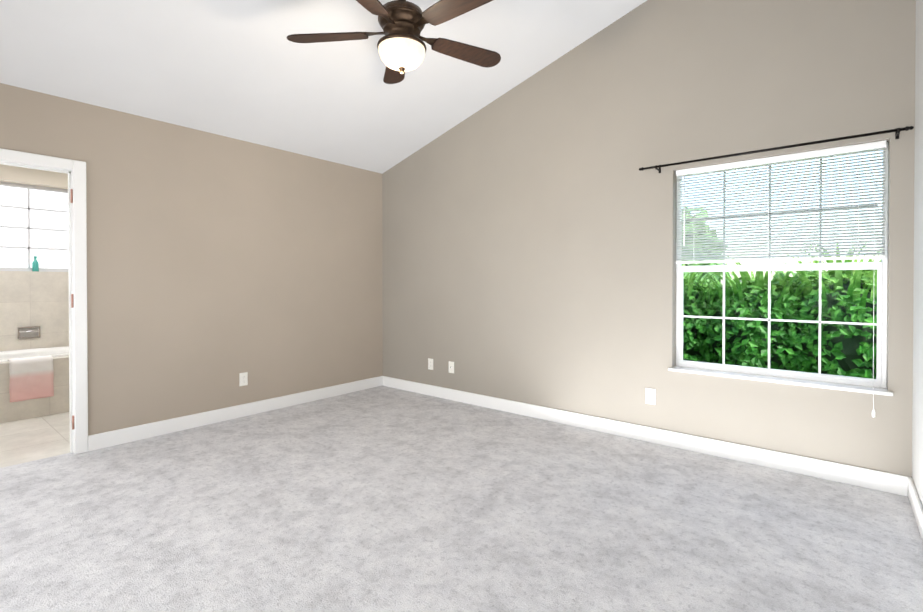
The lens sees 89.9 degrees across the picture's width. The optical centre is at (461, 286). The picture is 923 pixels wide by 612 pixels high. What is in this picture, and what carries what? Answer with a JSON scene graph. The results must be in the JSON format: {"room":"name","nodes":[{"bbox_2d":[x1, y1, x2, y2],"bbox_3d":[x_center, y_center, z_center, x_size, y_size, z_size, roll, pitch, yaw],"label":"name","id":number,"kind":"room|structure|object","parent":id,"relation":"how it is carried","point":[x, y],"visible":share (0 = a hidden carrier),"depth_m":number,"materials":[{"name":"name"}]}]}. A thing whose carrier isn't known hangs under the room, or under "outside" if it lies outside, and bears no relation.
{"room":"empty bedroom","nodes":[
{"label":"empty bedroom","id":0,"kind":"room"},
{"bbox_2d":[0,164,68,350],"bbox_3d":[-4.607,-0.099,4.614,0.200,2.490,3.000,0,1,39],"label":"wall","id":1,"kind":"structure","parent":0,"point":[34,298],"depth_m":4.74,"materials":[{"name":"tile"}]},
{"bbox_2d":[18,326,40,338],"bbox_3d":[-4.388,0.465,4.699,0.035,0.120,0.170,0,1,39],"label":"soap dish","id":2,"kind":"object","parent":1,"relation":"attached to","point":[29,332],"visible":1,"depth_m":4.70,"materials":[{"name":"silver metal"}]},
{"bbox_2d":[0,181,67,271],"bbox_3d":[-4.610,-0.605,4.677,0.050,0.900,1.800,0,1,39],"label":"bathroom window","id":3,"kind":"structure","parent":1,"relation":"in","point":[33,220],"depth_m":4.83,"materials":[{"name":"white glass"}]},
{"bbox_2d":[32,256,38,271],"bbox_3d":[-4.411,-0.236,4.789,0.052,0.160,0.051,0,1,39],"label":"bottle","id":4,"kind":"object","parent":1,"relation":"on","point":[35,265],"visible":0.88,"depth_m":4.78,"materials":[{"name":"teal glass"}]},
{"bbox_2d":[0,83,382,435],"bbox_3d":[-2.527,-0.065,3.461,0.120,2.440,5.350,0,1,39],"label":"wall","id":5,"kind":"structure","parent":0,"point":[217,264],"depth_m":3.86,"materials":[{"name":"paint"}]},
{"bbox_2d":[0,148,87,453],"bbox_3d":[-2.977,0.147,2.913,0.154,2.027,0.954,0,1,39],"label":"door frame","id":6,"kind":"structure","parent":5,"relation":"attached to","point":[75,170],"depth_m":3.20,"materials":[{"name":"white wood"}]},
{"bbox_2d":[88,376,383,450],"bbox_3d":[-1.769,1.094,4.285,0.020,0.110,2.687,0,1,39],"label":"baseboard","id":7,"kind":"structure","parent":5,"relation":"attached to","point":[135,433],"depth_m":3.92,"materials":[{"name":"white wood"}]},
{"bbox_2d":[239,372,247,385],"bbox_3d":[-1.929,0.820,4.096,0.008,0.116,0.072,0,1,39],"label":"electrical outlet","id":8,"kind":"object","parent":5,"relation":"attached to","point":[243,379],"visible":1,"depth_m":4.09,"materials":[{"name":"white plastic"}]},
{"bbox_2d":[0,0,646,173],"bbox_3d":[-0.760,-2.006,1.996,4.750,1.554,5.350,0,1,39],"label":"ceiling","id":9,"kind":"structure","parent":0,"point":[246,70],"depth_m":3.32,"materials":[{"name":"paint"}]},
{"bbox_2d":[287,0,500,83],"bbox_3d":[-0.304,-1.559,2.594,1.246,0.698,1.290,0,1,39],"label":"fan","id":10,"kind":"object","parent":9,"relation":"hanging from","point":[401,47],"visible":1,"depth_m":2.56,"materials":[{"name":"brown wood"}]},
{"bbox_2d":[0,386,922,611],"bbox_3d":[-0.744,1.198,2.010,4.610,0.060,5.350,0,1,39],"label":"floor carpet","id":11,"kind":"object","parent":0,"point":[382,499],"visible":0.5,"depth_m":2.27,"materials":[{"name":"grey carpet"}]},
{"bbox_2d":[382,0,915,477],"bbox_3d":[0.864,-0.748,4.005,4.670,3.797,0.200,0,1,39],"label":"wall","id":12,"kind":"structure","parent":0,"point":[528,240],"depth_m":3.52,"materials":[{"name":"paint"}]},
{"bbox_2d":[428,358,432,369],"bbox_3d":[-0.324,0.814,4.856,0.072,0.116,0.008,0,1,39],"label":"electrical outlet","id":13,"kind":"object","parent":12,"relation":"attached to","point":[430,364],"visible":1,"depth_m":4.86,"materials":[{"name":"white plastic"}]},
{"bbox_2d":[449,361,453,372],"bbox_3d":[-0.106,0.815,4.673,0.072,0.116,0.016,0,1,39],"label":"electrical outlet","id":14,"kind":"object","parent":12,"relation":"attached to","point":[451,367],"visible":1,"depth_m":4.67,"materials":[{"name":"white plastic"}]},
{"bbox_2d":[384,376,903,495],"bbox_3d":[0.776,1.096,3.953,4.380,0.110,0.016,0,1,39],"label":"baseboard","id":15,"kind":"structure","parent":12,"relation":"attached to","point":[902,485],"depth_m":3.27,"materials":[{"name":"white wood"}]},
{"bbox_2d":[646,388,655,404],"bbox_3d":[1.405,0.816,3.440,0.072,0.116,0.008,0,1,39],"label":"electrical outlet","id":16,"kind":"object","parent":12,"relation":"attached to","point":[650,396],"visible":1,"depth_m":3.44,"materials":[{"name":"white plastic"}]},
{"bbox_2d":[639,126,913,172],"bbox_3d":[1.890,-0.858,2.972,1.453,0.060,0.096,0,1,39],"label":"curtain rod","id":17,"kind":"object","parent":12,"relation":"attached to","point":[896,131],"visible":1,"depth_m":2.82,"materials":[{"name":"black metal"}]},
{"bbox_2d":[668,142,892,395],"bbox_3d":[2.009,-0.116,3.024,1.190,1.450,0.185,0,1,39],"label":"window","id":18,"kind":"structure","parent":12,"relation":"in","point":[878,385],"depth_m":2.94,"materials":[{"name":"white plastic"}]},
{"bbox_2d":[676,140,886,417],"bbox_3d":[1.975,-0.049,2.984,1.126,1.578,0.125,0,1,39],"label":"window blinds","id":19,"kind":"object","parent":18,"relation":"attached to","point":[847,248],"visible":1,"depth_m":2.94,"materials":[{"name":"white plastic"}]},
{"bbox_2d":[912,0,922,506],"bbox_3d":[0.917,-0.717,0.504,0.150,3.794,5.150,0,1,39],"label":"wall","id":20,"kind":"structure","parent":0,"point":[917,441],"depth_m":2.39,"materials":[{"name":"paint"}]},
{"bbox_2d":[904,476,922,541],"bbox_3d":[0.899,1.125,0.631,0.020,0.110,5.000,0,1,39],"label":"baseboard","id":21,"kind":"structure","parent":20,"relation":"attached to","point":[910,490],"depth_m":2.34,"materials":[{"name":"white wood"}]},
{"label":"outside","id":22,"kind":"structure","parent":0,"visible":0},
{"bbox_3d":[12.565,1.151,17.065,34.000,0.180,34.790,0,1,39],"label":"ground","id":23,"kind":"structure","parent":22,"visible":0},
{"bbox_2d":[682,205,732,288],"bbox_3d":[7.277,-1.395,12.131,16.714,4.995,5.862,0,1,39],"label":"tree","id":24,"kind":"object","parent":23,"relation":"on","point":[705,273],"depth_m":11.36,"materials":[{"name":"green plant"}]},
{"bbox_2d":[683,243,880,378],"bbox_3d":[2.901,0.382,4.169,6.356,1.574,1.736,0,1,39],"label":"bush","id":25,"kind":"object","parent":23,"relation":"on","point":[747,345],"depth_m":3.77,"materials":[{"name":"green plant"}]},
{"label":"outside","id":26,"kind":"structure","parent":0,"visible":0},
{"bbox_2d":[0,412,69,467],"bbox_3d":[-3.741,1.182,3.915,2.440,0.060,3.000,0,1,39],"label":"floor","id":27,"kind":"structure","parent":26,"point":[31,439],"depth_m":3.52,"materials":[{"name":"beige tile"}]},
{"bbox_2d":[0,346,68,422],"bbox_3d":[-4.172,0.837,4.266,0.915,0.624,2.790,0,1,39],"label":"bathtub","id":28,"kind":"object","parent":27,"relation":"on","point":[57,402],"visible":0.25,"depth_m":4.16,"materials":[{"name":"tile"}]},
{"bbox_2d":[7,355,53,401],"bbox_3d":[-3.784,0.804,4.064,0.141,0.356,0.287,0,1,39],"label":"towel","id":29,"kind":"object","parent":28,"relation":"on","point":[31,377],"visible":0.96,"depth_m":4.03,"materials":[{"name":"pink fabric"}]}
]}

